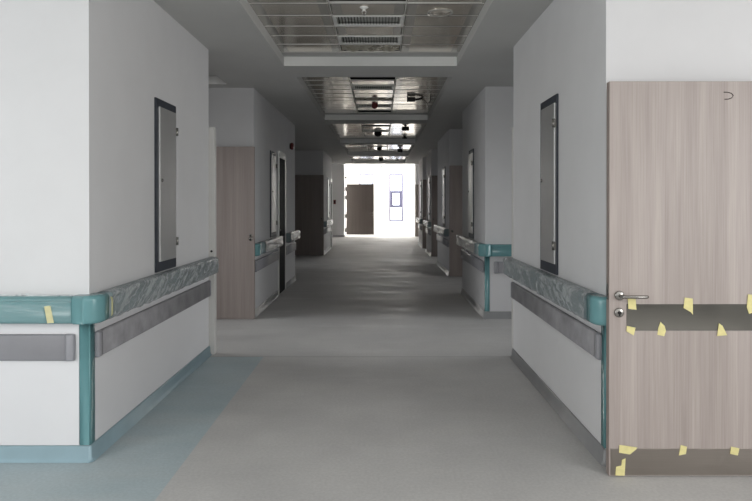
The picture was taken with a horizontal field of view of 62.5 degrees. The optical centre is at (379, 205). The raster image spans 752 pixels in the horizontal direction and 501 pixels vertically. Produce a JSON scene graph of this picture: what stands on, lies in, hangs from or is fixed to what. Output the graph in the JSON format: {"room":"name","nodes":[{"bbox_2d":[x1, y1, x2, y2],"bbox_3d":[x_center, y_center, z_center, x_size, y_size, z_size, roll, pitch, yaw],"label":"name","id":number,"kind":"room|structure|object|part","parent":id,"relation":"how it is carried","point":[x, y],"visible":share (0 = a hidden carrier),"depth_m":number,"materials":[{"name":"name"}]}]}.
{"room":"hospital interior","nodes":[
{"label":"hospital interior","id":0,"kind":"room"},
{"bbox_2d":[0,0,208,437],"bbox_3d":[-3.300,-0.248,4.599,3.400,3.300,2.380,0,0,0],"label":"wall","id":1,"kind":"structure","parent":0,"point":[80,80],"depth_m":3.45,"materials":[{"name":"paint"}]},
{"bbox_2d":[0,334,75,360],"bbox_3d":[-3.186,0.778,3.394,3.028,0.148,0.026,0,0,0],"label":"rail","id":2,"kind":"object","parent":1,"relation":"attached to","point":[13,347],"visible":1,"depth_m":3.38,"materials":[{"name":"grey plastic"}]},
{"bbox_2d":[0,324,79,444],"bbox_3d":[-3.228,0.980,3.411,3.145,0.677,0.004,0,0,0],"label":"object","id":3,"kind":"structure","parent":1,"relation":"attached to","point":[39,400],"depth_m":3.41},
{"bbox_2d":[79,324,94,444],"bbox_3d":[-1.623,0.980,3.437,0.058,0.676,0.058,0,0,0],"label":"guard","id":4,"kind":"object","parent":1,"relation":"attached to","point":[86,331],"visible":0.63,"depth_m":3.41,"materials":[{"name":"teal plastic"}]},
{"bbox_2d":[0,346,211,462],"bbox_3d":[-3.185,1.359,4.590,3.230,0.084,2.410,0,0,0],"label":"baseboard","id":5,"kind":"structure","parent":1,"relation":"attached to","point":[8,453],"depth_m":3.48,"materials":[{"name":"teal plastic"}]},
{"bbox_2d":[0,256,218,323],"bbox_3d":[-2.531,0.562,3.847,4.048,0.168,2.009,0,0,-38],"label":"handrail","id":6,"kind":"object","parent":1,"relation":"attached to","point":[98,307],"visible":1,"depth_m":3.40,"materials":[{"name":"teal plastic"}]},
{"bbox_3d":[-3.179,0.566,3.371,3.043,0.146,0.081,0,0,0],"label":"rail","id":7,"kind":"part","parent":6,"relation":"part of","materials":[{"name":"teal plastic"}]},
{"bbox_3d":[-1.559,0.560,4.661,0.082,0.146,2.387,0,0,0],"label":"rail","id":8,"kind":"part","parent":6,"relation":"part of","materials":[{"name":"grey plastic"}]},
{"bbox_2d":[95,277,208,440],"bbox_3d":[-1.597,0.975,4.624,0.004,0.677,2.300,0,0,0],"label":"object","id":9,"kind":"structure","parent":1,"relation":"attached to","point":[130,372],"depth_m":4.18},
{"bbox_2d":[95,280,210,356],"bbox_3d":[-1.581,0.773,4.618,0.026,0.148,2.310,0,0,0],"label":"rail","id":10,"kind":"object","parent":1,"relation":"attached to","point":[112,336],"visible":1,"depth_m":4.15,"materials":[{"name":"grey plastic"}]},
{"bbox_2d":[154,97,178,272],"bbox_3d":[-1.580,-0.146,4.609,0.038,1.245,0.430,0,0,0],"label":"access panel","id":11,"kind":"object","parent":1,"relation":"attached to","point":[165,130],"visible":1,"depth_m":4.55,"materials":[{"name":"metal"}]},
{"bbox_3d":[-1.588,-0.153,4.621,0.024,1.116,0.350,0,0,0],"label":"panel door","id":12,"kind":"part","parent":11,"relation":"part of","materials":[{"name":"metal"}]},
{"bbox_2d":[209,127,216,354],"bbox_3d":[-1.634,0.331,5.832,0.172,2.129,0.078,0,0,0],"label":"door frame","id":13,"kind":"structure","parent":1,"relation":"attached to","point":[212,130],"depth_m":5.80,"materials":[{"name":"paint"}]},
{"bbox_2d":[209,88,294,308],"bbox_3d":[-3.285,-0.268,9.574,3.430,3.300,3.750,0,0,0],"label":"wall","id":14,"kind":"structure","parent":0,"point":[241,117],"depth_m":8.21,"materials":[{"name":"paint"}]},
{"bbox_2d":[216,147,254,318],"bbox_3d":[-2.084,0.334,7.580,1.100,2.103,0.056,0,0,0],"label":"door","id":15,"kind":"structure","parent":14,"relation":"in","point":[235,166],"depth_m":7.57,"materials":[{"name":"brown wood"}]},
{"bbox_2d":[255,250,278,271],"bbox_3d":[-1.551,0.758,8.603,0.026,0.148,1.720,0,0,0],"label":"rail","id":16,"kind":"object","parent":14,"relation":"attached to","point":[260,263],"visible":0.98,"depth_m":8.41,"materials":[{"name":"grey plastic"}]},
{"bbox_2d":[255,291,278,316],"bbox_3d":[-2.720,1.343,8.565,2.360,0.084,1.780,0,0,0],"label":"baseboard","id":17,"kind":"structure","parent":14,"relation":"attached to","point":[266,303],"depth_m":8.44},
{"bbox_2d":[255,236,282,255],"bbox_3d":[-1.525,0.545,8.577,0.145,0.167,1.925,0,0,2],"label":"handrail","id":18,"kind":"object","parent":14,"relation":"attached to","point":[265,246],"visible":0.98,"depth_m":8.21,"materials":[{"name":"grey plastic"}]},
{"bbox_3d":[-1.529,0.544,8.641,0.082,0.146,1.767,0,0,0],"label":"rail","id":19,"kind":"part","parent":18,"relation":"part of","materials":[{"name":"teal plastic"}]},
{"bbox_2d":[270,150,276,237],"bbox_3d":[-1.550,-0.164,9.049,0.038,1.245,0.430,0,0,0],"label":"access panel","id":20,"kind":"object","parent":14,"relation":"attached to","point":[273,165],"visible":1,"depth_m":9.00,"materials":[{"name":"metal"}]},
{"bbox_3d":[-1.558,-0.171,9.061,0.024,1.116,0.350,0,0,0],"label":"panel door","id":21,"kind":"part","parent":20,"relation":"part of","materials":[{"name":"metal"}]},
{"bbox_2d":[278,150,285,294],"bbox_3d":[-1.555,0.267,9.871,0.030,2.225,0.740,0,0,0],"label":"door","id":22,"kind":"structure","parent":14,"relation":"in","point":[281,156],"depth_m":9.91,"materials":[{"name":"metal"}]},
{"bbox_2d":[286,242,295,254],"bbox_3d":[-1.551,0.749,10.848,0.026,0.148,1.130,0,0,0],"label":"rail","id":23,"kind":"object","parent":14,"relation":"attached to","point":[290,248],"visible":0.94,"depth_m":10.71,"materials":[{"name":"grey plastic"}]},
{"bbox_2d":[286,275,295,287],"bbox_3d":[-1.555,1.334,10.880,0.030,0.084,1.150,0,0,0],"label":"baseboard","id":24,"kind":"structure","parent":14,"relation":"attached to","point":[292,280],"depth_m":10.85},
{"bbox_2d":[286,230,299,242],"bbox_3d":[-1.519,0.535,10.913,0.102,0.167,1.281,0,0,0],"label":"handrail","id":25,"kind":"object","parent":14,"relation":"attached to","point":[291,236],"visible":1,"depth_m":10.54,"materials":[{"name":"grey plastic"}]},
{"bbox_3d":[-1.529,0.535,10.903,0.082,0.146,1.262,0,0,0],"label":"rail","id":26,"kind":"part","parent":25,"relation":"part of","materials":[{"name":"teal plastic"}]},
{"bbox_2d":[295,150,331,250],"bbox_3d":[-3.275,-0.303,18.379,3.450,3.300,3.040,0,0,0],"label":"wall","id":27,"kind":"structure","parent":0,"point":[307,162],"depth_m":16.86,"materials":[{"name":"paint"}]},
{"bbox_2d":[295,175,323,254],"bbox_3d":[-2.078,0.261,16.815,1.100,2.175,0.056,0,0,0],"label":"door","id":28,"kind":"structure","parent":27,"relation":"in","point":[309,189],"depth_m":16.80,"materials":[{"name":"brown laminate"}]},
{"bbox_2d":[324,226,330,233],"bbox_3d":[-1.531,0.720,18.053,0.026,0.148,2.200,0,0,0],"label":"rail","id":29,"kind":"object","parent":27,"relation":"attached to","point":[328,229],"visible":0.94,"depth_m":17.95,"materials":[{"name":"grey plastic"}]},
{"bbox_2d":[324,219,332,226],"bbox_3d":[-1.498,0.507,18.088,0.105,0.170,2.272,0,0,0],"label":"handrail","id":30,"kind":"object","parent":27,"relation":"attached to","point":[329,222],"visible":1,"depth_m":17.51,"materials":[{"name":"grey plastic"}]},
{"bbox_2d":[327,177,329,219],"bbox_3d":[-1.530,-0.201,18.399,0.038,1.245,0.430,0,0,0],"label":"access panel","id":31,"kind":"object","parent":27,"relation":"attached to","point":[328,184],"visible":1,"depth_m":18.37,"materials":[{"name":"metal"}]},
{"bbox_3d":[-1.543,-0.201,18.399,0.014,1.245,0.430,0,0,0],"label":"panel frame","id":32,"kind":"part","parent":31,"relation":"part of","materials":[{"name":"grey metal"}]},
{"bbox_3d":[-1.538,-0.209,18.411,0.024,1.116,0.350,0,0,0],"label":"panel door","id":33,"kind":"part","parent":31,"relation":"part of","materials":[{"name":"metal"}]},
{"bbox_2d":[330,179,331,247],"bbox_3d":[-1.535,0.251,19.556,0.030,2.179,0.610,0,0,0],"label":"door","id":34,"kind":"structure","parent":27,"relation":"in","point":[330,179],"depth_m":19.56,"materials":[{"name":"metal"}]},
{"bbox_2d":[332,164,344,234],"bbox_3d":[-3.250,-0.785,26.212,3.500,4.200,0.770,0,0,0],"label":"wall","id":35,"kind":"structure","parent":0,"point":[338,170],"depth_m":25.83,"materials":[{"name":"paint"}]},
{"bbox_2d":[153,0,552,163],"bbox_3d":[0.000,-1.514,9.169,10.000,0.095,27.150,0,0,0],"label":"ceiling","id":36,"kind":"structure","parent":0,"point":[242,53],"depth_m":6.64,"materials":[{"name":"grey paint"}]},
{"bbox_2d":[209,76,225,83],"bbox_3d":[-2.620,-1.507,7.457,1.560,0.093,0.011,0,0,0],"label":"trim","id":37,"kind":"structure","parent":36,"relation":"attached to","point":[212,79],"depth_m":7.45,"materials":[{"name":"white paint"}]},
{"bbox_2d":[247,0,485,56],"bbox_3d":[-0.100,-1.552,4.673,1.800,0.024,3.556,0,0,0],"label":"ceiling panel","id":38,"kind":"object","parent":36,"relation":"attached to","point":[298,28],"visible":0.99,"depth_m":5.36,"materials":[{"name":"metal"}]},
{"bbox_2d":[360,6,367,15],"bbox_3d":[-0.125,-1.519,4.831,0.068,0.071,0.068,0,0,0],"label":"sprinkler","id":39,"kind":"object","parent":38,"relation":"attached to","point":[361,7],"visible":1,"depth_m":4.82,"materials":[{"name":"white plastic"}]},
{"bbox_2d":[333,16,403,26],"bbox_3d":[-0.095,-1.557,5.189,0.582,0.038,0.303,0,0,0],"label":"air diffuser","id":40,"kind":"object","parent":38,"relation":"attached to","point":[339,21],"visible":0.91,"depth_m":5.25,"materials":[{"name":"white metal"}]},
{"bbox_2d":[338,17,398,24],"bbox_3d":[-0.095,-1.554,5.175,0.499,0.020,0.231,0,0,0],"label":"grille","id":41,"kind":"object","parent":40,"relation":"attached to","point":[341,20],"depth_m":5.25,"materials":[{"name":"grey metal"}]},
{"bbox_2d":[338,36,400,44],"bbox_3d":[-0.095,-1.559,5.803,0.582,0.038,0.303,0,0,0],"label":"air diffuser","id":42,"kind":"object","parent":38,"relation":"attached to","point":[343,40],"visible":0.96,"depth_m":5.86,"materials":[{"name":"white metal"}]},
{"bbox_2d":[343,37,396,42],"bbox_3d":[-0.095,-1.556,5.789,0.499,0.020,0.231,0,0,0],"label":"grille","id":43,"kind":"object","parent":42,"relation":"attached to","point":[345,39],"depth_m":5.85,"materials":[{"name":"grey metal"}]},
{"bbox_2d":[341,45,399,51],"bbox_3d":[-0.095,-1.561,6.110,0.570,0.027,0.291,0,0,0],"label":"duct","id":44,"kind":"object","parent":38,"relation":"attached to","point":[352,48],"visible":0.79,"depth_m":6.14,"materials":[{"name":"silver metal"}]},
{"bbox_2d":[427,8,452,16],"bbox_3d":[0.480,-1.538,4.957,0.210,0.011,0.210,0,0,0],"label":"ceiling speaker","id":45,"kind":"object","parent":38,"relation":"attached to","point":[440,12],"visible":1,"depth_m":4.94,"materials":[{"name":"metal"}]},
{"bbox_2d":[431,10,448,15],"bbox_3d":[0.480,-1.538,4.957,0.148,0.010,0.148,0,0,0],"label":"grille","id":46,"kind":"object","parent":45,"relation":"attached to","point":[433,12],"depth_m":4.95,"materials":[{"name":"metal"}]},
{"bbox_2d":[284,57,456,65],"bbox_3d":[-0.100,-1.502,6.457,1.800,0.096,0.011,0,0,0],"label":"trim","id":47,"kind":"structure","parent":36,"relation":"attached to","point":[288,61],"depth_m":6.45,"materials":[{"name":"white paint"}]},
{"bbox_2d":[302,77,446,114],"bbox_3d":[-0.065,-1.568,8.858,1.770,0.024,3.626,0,0,0],"label":"ceiling panel","id":48,"kind":"object","parent":36,"relation":"attached to","point":[334,95],"visible":0.77,"depth_m":8.64,"materials":[{"name":"metal"}]},
{"bbox_2d":[352,85,393,89],"bbox_3d":[-0.090,-1.569,8.181,0.552,0.038,0.303,0,0,0],"label":"air diffuser","id":49,"kind":"object","parent":48,"relation":"attached to","point":[354,87],"visible":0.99,"depth_m":8.25,"materials":[{"name":"grey metal"}]},
{"bbox_2d":[356,104,391,107],"bbox_3d":[-0.090,-1.575,9.716,0.552,0.038,0.303,0,0,0],"label":"air diffuser","id":50,"kind":"object","parent":48,"relation":"attached to","point":[358,105],"visible":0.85,"depth_m":9.82,"materials":[{"name":"grey metal"}]},
{"bbox_2d":[356,98,391,100],"bbox_3d":[-0.090,-1.575,9.102,0.540,0.033,0.291,0,0,0],"label":"duct","id":51,"kind":"object","parent":48,"relation":"attached to","point":[367,99],"visible":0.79,"depth_m":9.15,"materials":[{"name":"silver metal"}]},
{"bbox_2d":[371,102,377,108],"bbox_3d":[-0.080,-1.503,9.345,0.101,0.100,0.100,0,0,0],"label":"smoke detector","id":52,"kind":"object","parent":48,"relation":"attached to","point":[374,105],"visible":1,"depth_m":9.31,"materials":[{"name":"red plastic"}]},
{"bbox_2d":[407,97,430,107],"bbox_3d":[0.560,-1.478,8.895,0.350,0.185,0.092,0,0,6],"label":"hanging cable","id":53,"kind":"object","parent":48,"relation":"hanging from","point":[409,99],"visible":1,"depth_m":8.87,"materials":[{"name":"black plastic"}]},
{"bbox_2d":[325,115,427,119],"bbox_3d":[-0.065,-1.520,10.678,1.770,0.093,0.011,0,0,0],"label":"trim","id":54,"kind":"structure","parent":36,"relation":"attached to","point":[327,117],"depth_m":10.67,"materials":[{"name":"white paint"}]},
{"bbox_2d":[331,124,422,138],"bbox_3d":[-0.055,-1.585,12.948,1.790,0.024,3.506,0,0,0],"label":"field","id":55,"kind":"object","parent":36,"relation":"attached to","point":[344,131],"visible":0.72,"depth_m":13.20,"materials":[{"name":"metal"}]},
{"bbox_2d":[363,130,388,131],"bbox_3d":[-0.080,-1.589,13.132,0.552,0.038,0.303,0,0,0],"label":"air diffuser","id":56,"kind":"object","parent":55,"relation":"attached to","point":[363,130],"visible":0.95,"depth_m":13.07,"materials":[{"name":"grey metal"}]},
{"bbox_2d":[374,132,381,136],"bbox_3d":[-0.043,-1.519,13.248,0.168,0.100,0.166,0,0,0],"label":"smoke detector","id":57,"kind":"object","parent":55,"relation":"attached to","point":[377,134],"visible":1,"depth_m":13.19,"materials":[{"name":"black plastic"}]},
{"bbox_2d":[402,125,408,130],"bbox_3d":[0.501,-1.521,12.158,0.140,0.104,0.152,0,0,0],"label":"ceiling camera","id":58,"kind":"object","parent":55,"relation":"attached to","point":[405,128],"visible":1,"depth_m":12.11,"materials":[{"name":"black plastic"}]},
{"bbox_2d":[340,139,414,142],"bbox_3d":[-0.055,-1.536,14.707,1.790,0.093,0.011,0,0,0],"label":"trim","id":59,"kind":"structure","parent":36,"relation":"attached to","point":[341,140],"depth_m":14.70,"materials":[{"name":"white paint"}]},
{"bbox_2d":[344,145,411,151],"bbox_3d":[-0.045,-1.601,16.888,1.810,0.024,3.286,0,0,0],"label":"field","id":60,"kind":"object","parent":36,"relation":"attached to","point":[350,148],"visible":0.57,"depth_m":17.33,"materials":[{"name":"metal"}]},
{"bbox_2d":[348,152,408,154],"bbox_3d":[-0.045,-1.552,18.537,1.810,0.093,0.011,0,0,0],"label":"trim","id":61,"kind":"structure","parent":36,"relation":"attached to","point":[349,153],"depth_m":18.53,"materials":[{"name":"white paint"}]},
{"bbox_2d":[354,161,403,162],"bbox_3d":[-0.035,-1.567,22.287,1.830,0.093,0.011,0,0,0],"label":"trim","id":62,"kind":"structure","parent":36,"relation":"attached to","point":[354,161],"depth_m":22.28,"materials":[{"name":"white paint"}]},
{"bbox_2d":[352,157,405,160],"bbox_3d":[-0.035,-1.616,20.688,1.830,0.024,3.186,0,0,0],"label":"field","id":63,"kind":"object","parent":36,"relation":"attached to","point":[353,158],"visible":0.45,"depth_m":21.25,"materials":[{"name":"metal"}]},
{"bbox_2d":[250,0,483,125],"bbox_3d":[0.000,-1.976,8.867,10.400,0.120,27.750,0,0,0],"label":"ceiling slab","id":64,"kind":"structure","parent":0,"point":[329,0],"depth_m":9.29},
{"bbox_2d":[0,232,751,500],"bbox_3d":[0.000,1.426,13.506,10.400,0.120,37.000,0,0,0],"label":"floor","id":65,"kind":"structure","parent":0,"point":[371,376],"depth_m":4.10,"materials":[{"name":"plastic"}]},
{"bbox_3d":[-1.644,0.087,27.621,0.100,2.443,0.140,0,0,0],"label":"door frame","id":66,"kind":"structure","parent":65,"relation":"on","visible":0},
{"bbox_2d":[345,184,373,234],"bbox_3d":[-0.931,0.172,27.590,1.328,2.256,0.106,0,0,0],"label":"door","id":67,"kind":"structure","parent":66,"relation":"attached to","point":[359,198],"depth_m":27.60,"materials":[{"name":"brown laminate"}]},
{"bbox_2d":[345,164,413,231],"bbox_3d":[0.000,-0.802,30.522,9.000,4.200,0.250,0,0,0],"label":"wall","id":68,"kind":"structure","parent":0,"point":[382,223],"depth_m":30.39,"materials":[{"name":"paint"}]},
{"bbox_2d":[359,174,373,183],"bbox_3d":[-0.667,-0.389,30.464,0.726,2.349,0.090,0,0,0],"label":"window","id":69,"kind":"structure","parent":68,"relation":"in","point":[359,174],"depth_m":30.42,"materials":[{"name":"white glass"}]},
{"bbox_2d":[389,174,402,220],"bbox_3d":[0.789,-0.389,30.464,0.696,2.349,0.090,0,0,0],"label":"window","id":70,"kind":"structure","parent":68,"relation":"in","point":[390,191],"depth_m":30.42,"materials":[{"name":"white glass"}]},
{"bbox_3d":[0.789,-0.311,30.459,0.536,0.799,0.080,0,0,0],"label":"sash","id":71,"kind":"part","parent":70,"relation":"part of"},
{"bbox_2d":[414,164,414,231],"bbox_3d":[1.757,-0.794,28.547,0.150,4.200,3.700,0,0,0],"label":"wall","id":72,"kind":"structure","parent":0,"point":[414,164],"depth_m":30.22,"materials":[{"name":"paint"}]},
{"bbox_2d":[415,164,418,184],"bbox_3d":[3.245,-0.786,26.472,3.510,4.200,0.450,0,0,0],"label":"wall","id":73,"kind":"structure","parent":0,"point":[416,165],"depth_m":26.25,"materials":[{"name":"paint"}]},
{"bbox_2d":[415,185,418,236],"bbox_3d":[2.033,0.213,26.205,1.100,2.196,0.056,0,0,0],"label":"door","id":74,"kind":"structure","parent":73,"relation":"in","point":[416,186],"depth_m":26.19,"materials":[{"name":"brown laminate"}]},
{"bbox_2d":[419,157,426,245],"bbox_3d":[3.167,-0.311,20.379,3.665,3.300,2.040,0,0,0],"label":"wall","id":75,"kind":"structure","parent":0,"point":[423,162],"depth_m":19.48,"materials":[{"name":"paint"}]},
{"bbox_2d":[416,217,422,223],"bbox_3d":[1.283,0.497,20.463,0.105,0.168,2.023,0,0,0],"label":"handrail","id":76,"kind":"object","parent":75,"relation":"attached to","point":[418,220],"visible":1,"depth_m":19.67,"materials":[{"name":"grey plastic"}]},
{"bbox_2d":[420,180,421,217],"bbox_3d":[1.315,-0.208,20.099,0.038,1.245,0.430,0,0,0],"label":"access panel","id":77,"kind":"object","parent":75,"relation":"attached to","point":[420,180],"visible":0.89,"depth_m":19.89,"materials":[{"name":"metal"}]},
{"bbox_3d":[1.323,-0.215,20.087,0.024,1.116,0.350,0,0,0],"label":"panel door","id":78,"kind":"part","parent":77,"relation":"part of","materials":[{"name":"metal"}]},
{"bbox_2d":[423,180,426,247],"bbox_3d":[1.876,0.266,19.315,1.100,2.146,0.056,0,0,0],"label":"door","id":79,"kind":"structure","parent":75,"relation":"in","point":[424,181],"depth_m":19.30,"materials":[{"name":"brown laminate"}]},
{"bbox_2d":[426,149,437,252],"bbox_3d":[3.183,-0.299,17.334,3.635,3.300,1.730,0,0,0],"label":"wall","id":80,"kind":"structure","parent":0,"point":[432,155],"depth_m":16.76,"materials":[{"name":"paint"}]},
{"bbox_2d":[423,220,430,227],"bbox_3d":[1.312,0.509,17.439,0.105,0.169,1.773,0,0,0],"label":"handrail","id":81,"kind":"object","parent":80,"relation":"attached to","point":[426,223],"visible":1,"depth_m":16.75,"materials":[{"name":"grey plastic"}]},
{"bbox_2d":[428,176,429,220],"bbox_3d":[1.345,-0.196,16.999,0.038,1.245,0.430,0,0,0],"label":"access panel","id":82,"kind":"object","parent":80,"relation":"attached to","point":[429,176],"visible":1,"depth_m":16.92,"materials":[{"name":"metal"}]},
{"bbox_2d":[426,248,436,256],"bbox_3d":[2.518,1.308,17.325,2.365,0.084,1.760,0,0,0],"label":"baseboard","id":83,"kind":"structure","parent":80,"relation":"attached to","point":[429,253],"depth_m":16.93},
{"bbox_2d":[432,176,437,255],"bbox_3d":[1.918,0.279,16.425,1.100,2.143,0.056,0,0,0],"label":"door","id":84,"kind":"structure","parent":80,"relation":"in","point":[434,178],"depth_m":16.41,"materials":[{"name":"brown laminate"}]},
{"bbox_2d":[437,129,461,270],"bbox_3d":[3.172,-0.283,13.259,3.655,3.300,2.480,0,0,0],"label":"wall","id":85,"kind":"structure","parent":0,"point":[450,144],"depth_m":12.54,"materials":[{"name":"paint"}]},
{"bbox_2d":[433,224,448,236],"bbox_3d":[1.293,0.526,13.338,0.105,0.170,2.471,0,0,0],"label":"handrail","id":86,"kind":"object","parent":85,"relation":"attached to","point":[443,231],"visible":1,"depth_m":12.70,"materials":[{"name":"grey plastic"}]},
{"bbox_3d":[1.304,0.526,13.328,0.082,0.146,2.452,0,0,0],"label":"rail","id":87,"kind":"part","parent":86,"relation":"part of","materials":[{"name":"grey plastic"}]},
{"bbox_2d":[436,234,448,246],"bbox_3d":[1.326,0.739,13.278,0.026,0.148,2.350,0,0,0],"label":"rail","id":88,"kind":"object","parent":85,"relation":"attached to","point":[439,238],"visible":1,"depth_m":13.04,"materials":[{"name":"grey plastic"}]},
{"bbox_2d":[436,260,448,275],"bbox_3d":[2.507,1.324,13.250,2.385,0.084,2.510,0,0,0],"label":"baseboard","id":89,"kind":"structure","parent":85,"relation":"attached to","point":[438,263],"depth_m":13.00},
{"bbox_2d":[442,167,444,226],"bbox_3d":[1.325,-0.179,12.949,0.038,1.245,0.430,0,0,0],"label":"access panel","id":90,"kind":"object","parent":85,"relation":"attached to","point":[443,170],"visible":1,"depth_m":12.90,"materials":[{"name":"metal"}]},
{"bbox_2d":[449,166,461,275],"bbox_3d":[1.893,0.299,11.975,1.100,2.139,0.056,0,0,0],"label":"door","id":91,"kind":"structure","parent":85,"relation":"in","point":[455,172],"depth_m":11.96,"materials":[{"name":"brown wood"}]},
{"bbox_2d":[462,87,512,311],"bbox_3d":[3.147,-0.265,8.684,3.705,3.300,2.130,0,0,0],"label":"wall","id":92,"kind":"structure","parent":0,"point":[487,121],"depth_m":7.62,"materials":[{"name":"paint"}]},
{"bbox_2d":[468,149,473,238],"bbox_3d":[1.275,-0.163,8.749,0.038,1.245,0.430,0,0,0],"label":"access panel","id":93,"kind":"object","parent":92,"relation":"attached to","point":[471,152],"visible":1,"depth_m":8.68,"materials":[{"name":"metal"}]},
{"bbox_2d":[461,249,483,272],"bbox_3d":[1.276,0.757,8.713,0.026,0.148,2.020,0,0,0],"label":"rail","id":94,"kind":"object","parent":92,"relation":"attached to","point":[471,259],"visible":1,"depth_m":8.39,"materials":[{"name":"grey plastic"}]},
{"bbox_2d":[456,234,511,256],"bbox_3d":[2.397,0.544,8.704,2.407,0.167,2.333,0,0,0],"label":"handrail","id":95,"kind":"object","parent":92,"relation":"attached to","point":[478,248],"visible":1,"depth_m":7.56,"materials":[{"name":"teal plastic"}]},
{"bbox_3d":[1.254,0.544,8.766,0.082,0.146,2.177,0,0,0],"label":"rail","id":96,"kind":"part","parent":95,"relation":"part of","materials":[{"name":"grey plastic"}]},
{"bbox_3d":[2.476,0.549,7.581,2.248,0.146,0.081,0,0,0],"label":"rail","id":97,"kind":"part","parent":95,"relation":"part of","materials":[{"name":"teal plastic"}]},
{"bbox_2d":[461,288,511,318],"bbox_3d":[2.482,1.343,8.675,2.435,0.084,2.160,0,0,0],"label":"baseboard","id":98,"kind":"structure","parent":92,"relation":"attached to","point":[485,315],"depth_m":7.62,"materials":[{"name":"grey plastic"}]},
{"bbox_2d":[484,257,489,310],"bbox_3d":[1.318,0.963,7.647,0.058,0.676,0.058,0,0,0],"label":"guard","id":99,"kind":"object","parent":92,"relation":"attached to","point":[486,259],"visible":0.97,"depth_m":7.62,"materials":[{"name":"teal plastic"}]},
{"bbox_2d":[494,261,502,273],"bbox_3d":[2.450,0.762,7.604,2.100,0.148,0.026,0,0,0],"label":"rail","id":100,"kind":"object","parent":92,"relation":"attached to","point":[498,266],"visible":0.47,"depth_m":7.59,"materials":[{"name":"grey plastic"}]},
{"bbox_2d":[490,256,511,310],"bbox_3d":[2.475,0.963,7.621,2.250,0.677,0.004,0,0,0],"label":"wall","id":101,"kind":"structure","parent":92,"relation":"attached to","point":[500,283],"depth_m":7.62,"materials":[{"name":"white paint"}]},
{"bbox_2d":[513,0,751,448],"bbox_3d":[3.112,-0.248,4.524,3.776,3.300,2.330,0,0,0],"label":"wall","id":102,"kind":"structure","parent":0,"point":[572,51],"depth_m":3.69,"materials":[{"name":"paint"}]},
{"bbox_2d":[511,127,512,354],"bbox_3d":[1.311,0.337,5.729,0.178,2.119,0.065,0,0,0],"label":"door frame","id":103,"kind":"structure","parent":102,"relation":"attached to","point":[512,127],"depth_m":5.72,"materials":[{"name":"paint"}]},
{"bbox_2d":[540,94,558,274],"bbox_3d":[1.204,-0.145,4.465,0.038,1.245,0.430,0,0,0],"label":"access panel","id":104,"kind":"object","parent":102,"relation":"attached to","point":[549,109],"visible":1,"depth_m":4.39,"materials":[{"name":"metal"}]},
{"bbox_3d":[1.212,-0.153,4.452,0.024,1.116,0.350,0,0,0],"label":"panel door","id":105,"kind":"part","parent":104,"relation":"part of","materials":[{"name":"metal"}]},
{"bbox_2d":[503,257,605,325],"bbox_3d":[1.512,0.561,4.524,0.776,0.165,2.496,0,0,0],"label":"handrail","id":106,"kind":"object","parent":102,"relation":"attached to","point":[590,305],"visible":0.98,"depth_m":3.91,"materials":[{"name":"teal plastic"}]},
{"bbox_2d":[511,282,601,359],"bbox_3d":[1.205,0.774,4.538,0.026,0.148,2.270,0,0,0],"label":"rail","id":107,"kind":"object","parent":102,"relation":"attached to","point":[584,336],"visible":1,"depth_m":4.06,"materials":[{"name":"grey plastic"}]},
{"bbox_2d":[510,348,605,466],"bbox_3d":[2.997,1.359,4.516,3.606,0.084,2.360,0,0,0],"label":"baseboard","id":108,"kind":"structure","parent":102,"relation":"attached to","point":[587,439],"depth_m":4.06,"materials":[{"name":"grey plastic"}]},
{"bbox_2d":[601,326,605,447],"bbox_3d":[1.247,0.980,3.387,0.058,0.674,0.058,0,0,0],"label":"guard","id":109,"kind":"object","parent":102,"relation":"attached to","point":[603,328],"visible":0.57,"depth_m":3.38,"materials":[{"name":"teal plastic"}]},
{"bbox_2d":[606,81,751,475],"bbox_3d":[1.746,0.380,3.201,1.123,2.046,0.106,0,0,0],"label":"door","id":110,"kind":"structure","parent":102,"relation":"in","point":[679,213],"depth_m":3.21,"materials":[{"name":"brown wood"}]},
{"bbox_3d":[1.186,0.449,3.233,0.003,0.083,0.022,0,0,0],"label":"latch plate","id":111,"kind":"part","parent":110,"relation":"part of","materials":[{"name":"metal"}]},
{"bbox_3d":[1.300,0.466,3.175,0.139,0.016,0.054,0,0,0],"label":"lever handle","id":112,"kind":"part","parent":110,"relation":"part of","materials":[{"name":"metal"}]},
{"bbox_3d":[1.746,1.329,3.214,1.102,0.137,0.002,0,0,0],"label":"kick plate","id":113,"kind":"part","parent":110,"relation":"part of","materials":[{"name":"metal"}]},
{"bbox_3d":[1.787,0.580,3.211,1.020,0.138,0.002,0,0,0],"label":"push plate","id":114,"kind":"part","parent":110,"relation":"part of","materials":[{"name":"metal"}]}
]}

